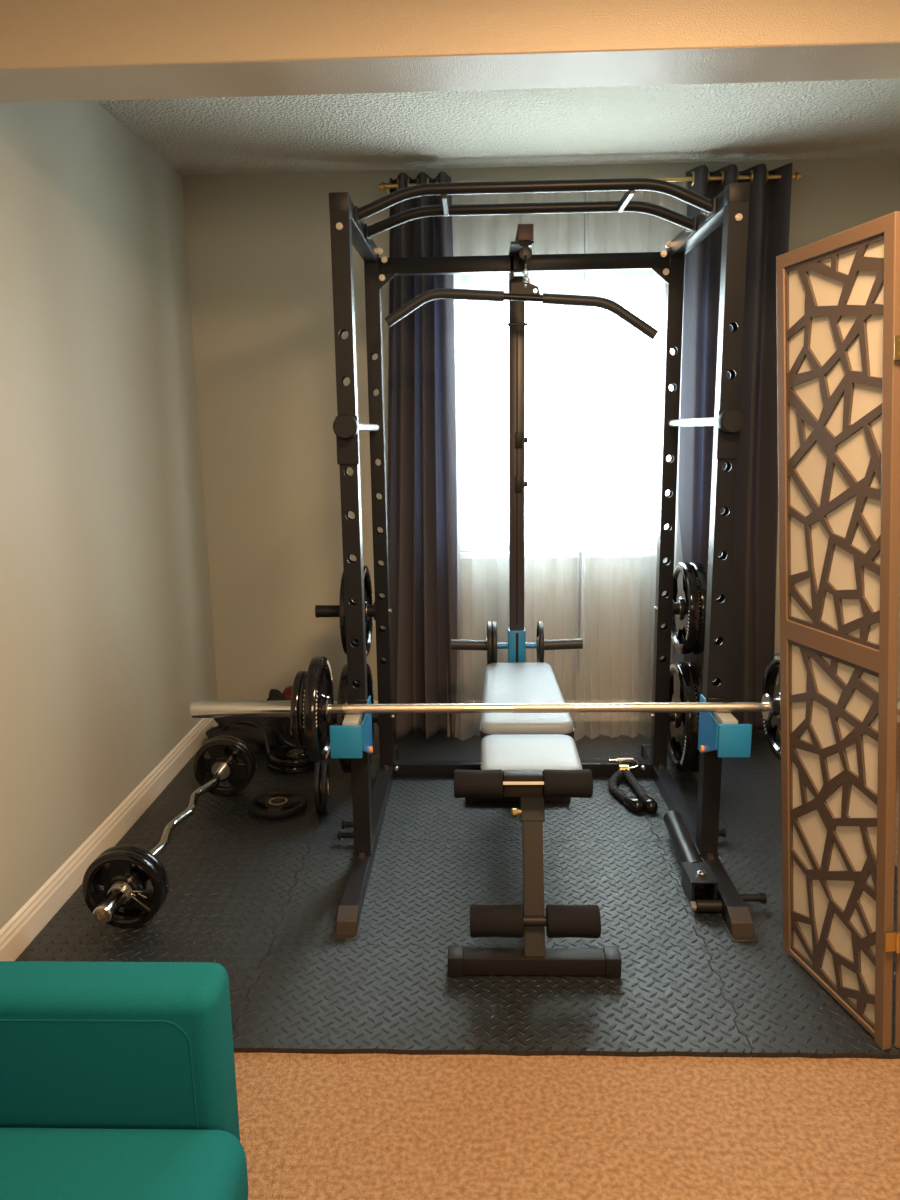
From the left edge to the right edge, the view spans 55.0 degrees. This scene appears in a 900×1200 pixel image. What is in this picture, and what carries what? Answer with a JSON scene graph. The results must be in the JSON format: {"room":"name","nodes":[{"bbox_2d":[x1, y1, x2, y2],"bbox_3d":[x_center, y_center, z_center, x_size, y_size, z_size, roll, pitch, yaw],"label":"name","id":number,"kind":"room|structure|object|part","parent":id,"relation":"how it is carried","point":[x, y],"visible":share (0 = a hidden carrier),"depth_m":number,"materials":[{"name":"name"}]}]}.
{"room":"gym","nodes":[
{"label":"gym","id":0,"kind":"room"},
{"bbox_2d":[0,101,217,929],"bbox_3d":[-1.288,0.004,0.688,0.120,2.505,6.870,0,11,2],"label":"wall","id":1,"kind":"structure","parent":0,"point":[107,637],"depth_m":2.78,"materials":[{"name":"grey paint"}]},
{"bbox_2d":[0,718,217,960],"bbox_3d":[-1.204,1.181,0.897,0.014,0.112,6.630,0,11,2],"label":"baseboard","id":2,"kind":"structure","parent":1,"relation":"attached to","point":[26,924],"depth_m":2.75,"materials":[{"name":"beige wood"}]},
{"bbox_2d":[96,79,899,174],"bbox_3d":[0.603,-1.242,0.389,3.900,0.100,6.880,0,11,2],"label":"ceiling","id":3,"kind":"structure","parent":0,"point":[830,119],"depth_m":3.16,"materials":[{"name":"beige paint"}]},
{"bbox_2d":[0,0,899,102],"bbox_3d":[0.655,-1.380,2.007,3.700,0.255,0.210,0,11,2],"label":"beam","id":4,"kind":"structure","parent":3,"relation":"attached to","point":[51,50],"depth_m":1.96,"materials":[{"name":"beige paint"}]},
{"bbox_2d":[182,157,899,700],"bbox_3d":[0.724,-0.663,3.931,3.700,2.505,0.150,0,11,2],"label":"wall","id":5,"kind":"structure","parent":0,"point":[259,244],"depth_m":3.87,"materials":[{"name":"grey paint"}]},
{"bbox_2d":[461,550,656,558],"bbox_3d":[0.548,-0.209,3.954,1.300,0.030,0.050,0,11,2],"label":"window sill","id":6,"kind":"structure","parent":5,"relation":"attached to","point":[651,553],"depth_m":3.93,"materials":[{"name":"white plastic"}]},
{"bbox_2d":[454,270,665,550],"bbox_3d":[0.541,-0.844,3.896,1.240,1.240,0.080,0,11,2],"label":"window","id":7,"kind":"structure","parent":5,"relation":"in","point":[641,287],"depth_m":3.82,"materials":[{"name":"white plastic"}]},
{"bbox_3d":[0.839,-0.803,3.884,0.525,1.065,0.030,0,11,2],"label":"sash","id":8,"kind":"part","parent":7,"relation":"part of","materials":[{"name":"white glass"}]},
{"bbox_2d":[379,172,800,194],"bbox_3d":[0.568,-1.712,3.587,1.724,0.080,0.128,0,11,2],"label":"curtain rod","id":9,"kind":"object","parent":5,"relation":"attached to","point":[796,176],"visible":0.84,"depth_m":3.52,"materials":[{"name":"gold metal"}]},
{"bbox_2d":[385,171,464,739],"bbox_3d":[-0.135,-0.566,3.733,0.374,2.384,0.212,0,11,2],"label":"curtain","id":10,"kind":"object","parent":9,"relation":"hanging from","point":[423,507],"visible":0.84,"depth_m":3.78,"materials":[{"name":"blue fabric"}]},
{"bbox_2d":[577,228,584,668],"bbox_3d":[0.570,-0.696,3.726,0.017,2.056,0.023,5,13,29],"label":"pull cord","id":11,"kind":"object","parent":9,"relation":"hanging from","point":[580,550],"visible":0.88,"depth_m":3.83,"materials":[{"name":"white fabric"}]},
{"bbox_3d":[0.566,-1.714,3.540,1.672,0.018,0.018,0,11,2],"label":"rod","id":12,"kind":"part","parent":9,"relation":"part of","materials":[{"name":"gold metal"}]},
{"bbox_2d":[672,163,792,733],"bbox_3d":[1.209,-0.579,3.698,0.445,2.384,0.194,0,11,2],"label":"curtain","id":13,"kind":"object","parent":9,"relation":"hanging from","point":[751,630],"visible":0.56,"depth_m":3.70,"materials":[{"name":"blue fabric"}]},
{"bbox_2d":[334,700,899,721],"bbox_3d":[0.739,0.527,4.081,3.672,0.112,0.014,0,11,2],"label":"baseboard","id":14,"kind":"structure","parent":5,"relation":"attached to","point":[577,716],"depth_m":4.08,"materials":[{"name":"beige"}]},
{"bbox_2d":[234,722,899,1199],"bbox_3d":[0.640,1.255,0.880,3.900,0.080,6.880,0,11,2],"label":"floor","id":15,"kind":"structure","parent":0,"point":[366,1126],"depth_m":1.73,"materials":[{"name":"carpet"}]},
{"bbox_2d":[0,961,248,1199],"bbox_3d":[-0.754,0.941,0.457,0.868,0.740,1.927,0,11,2],"label":"sofa","id":16,"kind":"object","parent":15,"relation":"on","point":[118,1079],"visible":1,"depth_m":1.27,"materials":[{"name":"teal fabric"}]},
{"bbox_2d":[0,1128,248,1199],"bbox_3d":[-0.624,0.913,0.912,0.638,0.145,0.798,0,11,2],"label":"seat cushion","id":17,"kind":"object","parent":16,"relation":"on","point":[36,1163],"depth_m":1.20,"materials":[{"name":"teal fabric"}]},
{"bbox_2d":[15,943,269,1041],"bbox_3d":[-0.821,0.979,2.153,0.664,0.012,0.401,0,11,2],"label":"foam mat","id":18,"kind":"object","parent":15,"relation":"on","point":[241,962],"visible":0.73,"depth_m":2.29,"materials":[{"name":"black rubber"}]},
{"bbox_2d":[29,840,309,946],"bbox_3d":[-0.805,0.883,2.642,0.664,0.012,0.619,0,11,2],"label":"foam mat","id":19,"kind":"object","parent":15,"relation":"on","point":[225,893],"visible":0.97,"depth_m":2.56,"materials":[{"name":"black rubber"}]},
{"bbox_2d":[93,754,240,923],"bbox_3d":[-0.886,0.718,2.860,0.076,0.070,1.194,0,11,4],"label":"bar","id":20,"kind":"object","parent":19,"relation":"on","point":[103,913],"visible":0.74,"depth_m":2.71,"materials":[{"name":"silver metal"}]},
{"bbox_2d":[82,850,164,927],"bbox_3d":[-0.911,0.807,2.410,0.228,0.228,0.030,0,11,3],"label":"weight plate","id":21,"kind":"object","parent":20,"relation":"attached to","point":[120,862],"visible":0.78,"depth_m":2.40,"materials":[{"name":"black metal"}]},
{"bbox_2d":[108,884,151,911],"bbox_3d":[-0.881,0.823,2.384,0.122,0.082,0.025,0,11,2],"label":"clip","id":22,"kind":"object","parent":20,"relation":"attached to","point":[123,887],"visible":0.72,"depth_m":2.38,"materials":[{"name":"silver metal"}]},
{"bbox_2d":[93,845,168,916],"bbox_3d":[-0.909,0.801,2.441,0.228,0.228,0.030,0,11,3],"label":"weight plate","id":23,"kind":"object","parent":20,"relation":"attached to","point":[103,873],"visible":0.23,"depth_m":2.43,"materials":[{"name":"black metal"}]},
{"bbox_2d":[193,738,252,796],"bbox_3d":[-0.860,0.635,3.277,0.228,0.228,0.030,0,11,3],"label":"weight plate","id":24,"kind":"object","parent":20,"relation":"attached to","point":[215,749],"visible":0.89,"depth_m":3.26,"materials":[{"name":"black metal"}]},
{"bbox_2d":[201,735,255,788],"bbox_3d":[-0.858,0.629,3.308,0.228,0.228,0.030,0,11,3],"label":"weight plate","id":25,"kind":"object","parent":20,"relation":"attached to","point":[205,761],"visible":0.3,"depth_m":3.30,"materials":[{"name":"black metal"}]},
{"bbox_2d":[120,771,338,841],"bbox_3d":[-0.787,0.765,3.239,0.664,0.012,0.621,0,11,2],"label":"foam mat","id":26,"kind":"object","parent":15,"relation":"on","point":[215,818],"visible":0.71,"depth_m":3.13,"materials":[{"name":"black rubber"}]},
{"bbox_2d":[249,790,306,818],"bbox_3d":[-0.634,0.753,3.191,0.209,0.025,0.209,0,11,2],"label":"weight plate","id":27,"kind":"object","parent":26,"relation":"on","point":[275,802],"visible":1,"depth_m":3.18,"materials":[{"name":"black"}]},
{"bbox_2d":[314,763,321,813],"bbox_3d":[-0.477,0.677,3.136,0.020,0.190,0.190,-2,11,-4],"label":"weight plate","id":28,"kind":"object","parent":26,"relation":"on","point":[317,770],"visible":0.8,"depth_m":3.06,"materials":[{"name":"black"}]},
{"bbox_2d":[180,723,341,771],"bbox_3d":[-0.768,0.649,3.831,0.664,0.012,0.607,0,11,2],"label":"foam mat","id":29,"kind":"object","parent":15,"relation":"on","point":[261,758],"visible":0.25,"depth_m":3.63,"materials":[{"name":"black rubber"}]},
{"bbox_2d":[206,718,278,754],"bbox_3d":[-0.901,0.558,3.808,0.340,0.174,0.291,0,11,2],"label":"bag","id":30,"kind":"object","parent":29,"relation":"on","point":[257,733],"visible":0.61,"depth_m":3.70,"materials":[{"name":"black fabric"}]},
{"bbox_2d":[267,756,314,772],"bbox_3d":[-0.648,0.671,3.604,0.226,0.024,0.226,0,11,2],"label":"weight plate","id":31,"kind":"object","parent":29,"relation":"on","point":[285,769],"visible":0.38,"depth_m":3.51,"materials":[{"name":"black metal"}]},
{"bbox_2d":[268,744,313,765],"bbox_3d":[-0.642,0.643,3.603,0.226,0.024,0.226,-6,12,-26],"label":"weight plate","id":32,"kind":"object","parent":31,"relation":"on","point":[296,756],"visible":0.71,"depth_m":3.56,"materials":[{"name":"black metal"}]},
{"bbox_2d":[275,718,305,748],"bbox_3d":[-0.642,0.543,3.614,0.190,0.186,0.061,2,11,12],"label":"weight plate","id":33,"kind":"object","parent":32,"relation":"on","point":[287,739],"visible":0.3,"depth_m":3.63,"materials":[{"name":"black"}]},
{"bbox_2d":[266,686,333,739],"bbox_3d":[-0.686,0.504,3.888,0.318,0.242,0.231,0,11,2],"label":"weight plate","id":34,"kind":"object","parent":29,"relation":"on","point":[274,694],"visible":0.16,"depth_m":3.82,"materials":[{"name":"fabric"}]},
{"bbox_2d":[341,721,621,771],"bbox_3d":[0.141,0.641,3.801,1.174,0.012,0.607,0,11,2],"label":"foam mat","id":35,"kind":"object","parent":15,"relation":"on","point":[593,741],"visible":0.25,"depth_m":3.79,"materials":[{"name":"black rubber"}]},
{"bbox_2d":[312,771,658,841],"bbox_3d":[0.122,0.758,3.209,1.174,0.012,0.621,0,11,2],"label":"foam mat","id":36,"kind":"object","parent":15,"relation":"on","point":[418,807],"visible":0.54,"depth_m":3.08,"materials":[{"name":"black rubber"}]},
{"bbox_2d":[321,760,329,813],"bbox_3d":[-0.452,0.677,3.135,0.020,0.190,0.190,-2,11,-4],"label":"weight plate","id":37,"kind":"object","parent":36,"relation":"on","point":[325,777],"visible":0.96,"depth_m":3.08,"materials":[{"name":"black"}]},
{"bbox_2d":[608,759,657,813],"bbox_3d":[0.677,0.702,3.259,0.152,0.075,0.358,0,11,2],"label":"rope","id":38,"kind":"object","parent":36,"relation":"on","point":[646,803],"visible":1,"depth_m":3.21,"materials":[{"name":"black fabric"}]},
{"bbox_3d":[0.643,0.708,3.261,0.085,0.047,0.288,0,11,2],"label":"rope arm","id":39,"kind":"part","parent":38,"relation":"part of","materials":[{"name":"black fabric"}]},
{"bbox_3d":[0.707,0.707,3.261,0.039,0.046,0.271,-2,11,-6],"label":"rope arm","id":40,"kind":"part","parent":38,"relation":"part of","materials":[{"name":"black fabric"}]},
{"bbox_2d":[270,840,705,948],"bbox_3d":[0.104,0.875,2.612,1.174,0.012,0.619,0,11,2],"label":"foam mat","id":41,"kind":"object","parent":15,"relation":"on","point":[421,893],"visible":0.86,"depth_m":2.59,"materials":[{"name":"black rubber"}]},
{"bbox_2d":[315,178,766,941],"bbox_3d":[0.232,-0.218,2.800,1.540,2.057,1.350,0,11,2],"label":"power rack","id":42,"kind":"object","parent":41,"relation":"on","point":[694,841],"visible":0.92,"depth_m":2.70,"materials":[{"name":"black metal"}]},
{"bbox_2d":[337,664,350,772],"bbox_3d":[-0.394,0.467,3.424,0.044,0.430,0.430,0,11,2],"label":"weight plate","id":43,"kind":"object","parent":42,"relation":"on","point":[345,763],"visible":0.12,"depth_m":3.26,"materials":[{"name":"black metal"}]},
{"bbox_2d":[339,571,351,654],"bbox_3d":[-0.382,0.043,3.340,0.042,0.340,0.340,-1,11,2],"label":"weight plate","id":44,"kind":"object","parent":42,"relation":"on","point":[341,598],"visible":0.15,"depth_m":3.18,"materials":[{"name":"black metal"}]},
{"bbox_2d":[329,696,372,757],"bbox_3d":[-0.288,0.399,2.569,0.104,0.175,0.202,0,11,2],"label":"j-hook","id":45,"kind":"object","parent":42,"relation":"attached to","point":[353,738],"visible":0.92,"depth_m":2.47,"materials":[{"name":"blue metal"}]},
{"bbox_3d":[-0.297,0.406,2.474,0.092,0.098,0.012,0,11,2],"label":"lip plate","id":46,"kind":"part","parent":45,"relation":"part of","materials":[{"name":"blue"}]},
{"bbox_3d":[-0.283,0.366,2.550,0.044,0.064,0.153,0,11,2],"label":"arm","id":47,"kind":"part","parent":45,"relation":"part of","materials":[{"name":"grey plastic"}]},
{"bbox_3d":[-0.281,0.387,2.630,0.060,0.175,0.006,0,11,2],"label":"plate","id":48,"kind":"part","parent":45,"relation":"part of","materials":[{"name":"black"}]},
{"bbox_3d":[-0.247,0.398,2.574,0.005,0.175,0.190,0,11,2],"label":"plate","id":49,"kind":"part","parent":45,"relation":"part of","materials":[{"name":"blue metal"}]},
{"bbox_2d":[190,694,899,721],"bbox_3d":[0.279,0.315,2.521,2.085,0.078,0.078,0,11,2],"label":"barbell","id":50,"kind":"object","parent":45,"relation":"on","point":[769,706],"visible":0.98,"depth_m":2.52,"materials":[{"name":"silver metal"}]},
{"bbox_2d":[290,671,305,747],"bbox_3d":[-0.435,0.321,2.544,0.024,0.226,0.226,-1,11,1],"label":"weight plate","id":51,"kind":"object","parent":50,"relation":"on","point":[294,712],"visible":0.44,"depth_m":2.45,"materials":[{"name":"black metal"}]},
{"bbox_2d":[299,671,306,746],"bbox_3d":[-0.412,0.321,2.544,0.024,0.226,0.226,-1,11,1],"label":"weight plate","id":52,"kind":"object","parent":50,"relation":"on","point":[302,688],"visible":0.2,"depth_m":2.44,"materials":[{"name":"black metal"}]},
{"bbox_2d":[303,656,333,762],"bbox_3d":[-0.384,0.321,2.543,0.036,0.310,0.310,0,11,2],"label":"weight plate","id":53,"kind":"object","parent":50,"relation":"on","point":[319,682],"visible":0.88,"depth_m":2.46,"materials":[{"name":"black metal"}]},
{"bbox_2d":[762,653,780,759],"bbox_3d":[0.967,0.309,2.498,0.036,0.310,0.310,0,11,2],"label":"weight plate","id":54,"kind":"object","parent":50,"relation":"on","point":[772,672],"visible":0.25,"depth_m":2.57,"materials":[{"name":"black metal"}]},
{"bbox_2d":[333,414,379,463],"bbox_3d":[-0.281,-0.532,2.842,0.068,0.139,0.857,0,11,2],"label":"j-hook","id":55,"kind":"object","parent":42,"relation":"attached to","point":[345,427],"visible":0.99,"depth_m":2.46,"materials":[{"name":"grey metal"}]},
{"bbox_3d":[-0.294,-0.488,2.437,0.068,0.068,0.045,0,11,2],"label":"knob","id":56,"kind":"part","parent":55,"relation":"part of","materials":[{"name":"black plastic"}]},
{"bbox_2d":[352,565,372,655],"bbox_3d":[-0.337,0.042,3.339,0.038,0.352,0.352,0,11,2],"label":"weight plate","id":57,"kind":"object","parent":42,"relation":"on","point":[368,598],"visible":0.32,"depth_m":3.42,"materials":[{"name":"black metal"}]},
{"bbox_3d":[-0.273,0.791,2.747,0.060,0.006,0.078,0,11,2],"label":"plate","id":58,"kind":"part","parent":42,"relation":"part of","materials":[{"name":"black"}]},
{"bbox_2d":[355,664,373,763],"bbox_3d":[-0.346,0.466,3.423,0.044,0.430,0.430,0,11,2],"label":"weight plate","id":59,"kind":"object","parent":42,"relation":"on","point":[369,674],"visible":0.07,"depth_m":3.55,"materials":[{"name":"black metal"}]},
{"bbox_3d":[-0.264,0.763,3.034,0.052,0.052,1.240,0,11,2],"label":"floor rail","id":60,"kind":"part","parent":42,"relation":"part of","materials":[{"name":"black metal"}]},
{"bbox_2d":[487,621,491,664],"bbox_3d":[0.156,0.179,3.426,0.021,0.190,0.190,-1,11,1],"label":"weight plate","id":61,"kind":"object","parent":42,"relation":"on","point":[489,623],"visible":0.91,"depth_m":3.34,"materials":[{"name":"black metal"}]},
{"bbox_2d":[492,621,496,662],"bbox_3d":[0.176,0.180,3.425,0.020,0.190,0.190,-1,11,1],"label":"weight plate","id":62,"kind":"object","parent":42,"relation":"on","point":[494,623],"visible":0.81,"depth_m":3.34,"materials":[{"name":"black metal"}]},
{"bbox_2d":[384,264,657,339],"bbox_3d":[0.237,-0.993,2.889,0.918,0.253,0.038,0,11,2],"label":"bar","id":63,"kind":"object","parent":42,"relation":"hanging from","point":[519,292],"visible":1,"depth_m":2.87,"materials":[{"name":"black metal"}]},
{"bbox_3d":[0.252,-1.037,2.878,0.096,0.042,0.006,0,11,2],"label":"hanger plate","id":64,"kind":"part","parent":63,"relation":"part of","materials":[{"name":"black plastic"}]},
{"bbox_3d":[0.253,-1.081,2.878,0.016,0.077,0.024,0,11,2],"label":"chain","id":65,"kind":"part","parent":63,"relation":"part of","materials":[{"name":"silver metal"}]},
{"bbox_2d":[536,621,543,662],"bbox_3d":[0.357,0.178,3.419,0.021,0.190,0.190,-1,11,1],"label":"weight plate","id":66,"kind":"object","parent":42,"relation":"on","point":[540,630],"visible":0.88,"depth_m":3.34,"materials":[{"name":"black metal"}]},
{"bbox_2d":[609,758,632,761],"bbox_3d":[0.681,0.636,3.438,0.095,0.015,0.015,0,11,2],"label":"pin","id":67,"kind":"object","parent":42,"relation":"on","point":[617,759],"visible":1,"depth_m":3.43,"materials":[{"name":"silver metal"}]},
{"bbox_2d":[667,661,697,772],"bbox_3d":[0.897,0.456,3.382,0.044,0.430,0.430,0,11,2],"label":"weight plate","id":68,"kind":"object","parent":42,"relation":"on","point":[684,730],"visible":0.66,"depth_m":3.28,"materials":[{"name":"black metal"}]},
{"bbox_2d":[671,562,699,654],"bbox_3d":[0.891,0.032,3.299,0.038,0.352,0.352,0,11,2],"label":"weight plate","id":69,"kind":"object","parent":42,"relation":"on","point":[685,586],"visible":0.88,"depth_m":3.23,"materials":[{"name":"black metal"}]},
{"bbox_2d":[677,661,702,772],"bbox_3d":[0.941,0.456,3.380,0.044,0.430,0.430,0,11,2],"label":"weight plate","id":70,"kind":"object","parent":42,"relation":"on","point":[697,674],"visible":0.26,"depth_m":3.25,"materials":[{"name":"black metal"}]},
{"bbox_2d":[682,562,706,654],"bbox_3d":[0.931,0.032,3.297,0.038,0.352,0.352,0,11,2],"label":"weight plate","id":71,"kind":"object","parent":42,"relation":"on","point":[699,570],"visible":0.27,"depth_m":3.16,"materials":[{"name":"black metal"}]},
{"bbox_3d":[0.812,0.754,2.999,0.054,0.052,1.240,0,11,2],"label":"floor rail","id":72,"kind":"part","parent":42,"relation":"part of","materials":[{"name":"black metal"}]},
{"bbox_3d":[0.803,0.782,2.712,0.062,0.006,0.078,0,11,2],"label":"plate","id":73,"kind":"part","parent":42,"relation":"part of","materials":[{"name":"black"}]},
{"bbox_2d":[668,408,745,458],"bbox_3d":[0.795,-0.541,2.807,0.068,0.139,0.857,0,11,2],"label":"bar","id":74,"kind":"object","parent":42,"relation":"attached to","point":[730,422],"visible":0.96,"depth_m":2.43,"materials":[{"name":"grey metal"}]},
{"bbox_3d":[0.782,-0.497,2.402,0.068,0.068,0.045,0,11,2],"label":"knob","id":75,"kind":"part","parent":74,"relation":"part of","materials":[{"name":"black plastic"}]},
{"bbox_2d":[698,694,751,756],"bbox_3d":[0.800,0.390,2.534,0.104,0.175,0.202,0,11,2],"label":"j-hook","id":76,"kind":"object","parent":42,"relation":"attached to","point":[720,733],"visible":0.93,"depth_m":2.44,"materials":[{"name":"blue metal"}]},
{"bbox_3d":[0.759,0.389,2.541,0.005,0.175,0.190,0,11,2],"label":"plate","id":77,"kind":"part","parent":76,"relation":"part of","materials":[{"name":"blue metal"}]},
{"bbox_3d":[0.796,0.378,2.594,0.060,0.175,0.006,0,11,2],"label":"plate","id":78,"kind":"part","parent":76,"relation":"part of","materials":[{"name":"black"}]},
{"bbox_3d":[0.793,0.357,2.515,0.044,0.064,0.153,0,11,2],"label":"arm","id":79,"kind":"part","parent":76,"relation":"part of","materials":[{"name":"grey plastic"}]},
{"bbox_3d":[0.803,0.397,2.438,0.092,0.098,0.012,0,11,2],"label":"lip plate","id":80,"kind":"part","parent":76,"relation":"part of","materials":[{"name":"blue"}]},
{"bbox_2d":[233,945,751,1056],"bbox_3d":[0.088,0.972,2.123,1.174,0.012,0.401,0,11,2],"label":"foam mat","id":81,"kind":"object","parent":15,"relation":"on","point":[329,999],"visible":0.78,"depth_m":2.07,"materials":[{"name":"black rubber"}]},
{"bbox_2d":[448,662,621,977],"bbox_3d":[0.229,0.592,2.765,0.436,0.480,1.292,0,11,2],"label":"weight bench","id":82,"kind":"object","parent":81,"relation":"on","point":[531,760],"visible":0.97,"depth_m":2.25,"materials":[{"name":"grey leather"}]},
{"bbox_3d":[0.175,0.564,2.294,0.027,0.024,0.024,-4,11,-14],"label":"adjuster knob","id":83,"kind":"part","parent":82,"relation":"part of","materials":[{"name":"gold metal"}]},
{"bbox_3d":[0.218,0.726,2.270,0.057,0.358,0.244,0,11,2],"label":"post","id":84,"kind":"part","parent":82,"relation":"part of","materials":[{"name":"black metal"}]},
{"bbox_2d":[604,721,780,770],"bbox_3d":[1.073,0.633,3.770,0.711,0.012,0.607,0,11,2],"label":"foam mat","id":85,"kind":"object","parent":15,"relation":"on","point":[628,736],"visible":0.42,"depth_m":3.73,"materials":[{"name":"black rubber"}]},
{"bbox_2d":[635,770,781,841],"bbox_3d":[1.055,0.750,3.179,0.711,0.012,0.621,0,11,2],"label":"foam mat","id":86,"kind":"object","parent":15,"relation":"on","point":[750,800],"visible":0.38,"depth_m":3.17,"materials":[{"name":"black rubber"}]},
{"bbox_2d":[657,840,897,948],"bbox_3d":[1.036,0.868,2.582,0.711,0.012,0.619,0,11,2],"label":"foam mat","id":87,"kind":"object","parent":15,"relation":"on","point":[754,868],"visible":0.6,"depth_m":2.58,"materials":[{"name":"black rubber"}]},
{"bbox_2d":[706,947,899,1058],"bbox_3d":[1.021,0.964,2.092,0.711,0.012,0.401,0,11,2],"label":"foam mat","id":88,"kind":"object","parent":15,"relation":"on","point":[781,1010],"visible":0.76,"depth_m":2.04,"materials":[{"name":"black rubber"}]},
{"bbox_2d":[776,211,899,1049],"bbox_3d":[0.955,0.103,1.901,0.507,1.764,0.392,2,11,14],"label":"folding screen","id":89,"kind":"object","parent":88,"relation":"on","point":[838,295],"visible":1,"depth_m":1.89,"materials":[{"name":"brown wood"}]},
{"bbox_3d":[1.051,0.101,1.883,0.113,1.756,0.466,9,15,41],"label":"frame","id":90,"kind":"part","parent":89,"relation":"part of","materials":[{"name":"brown wood"}]}
]}

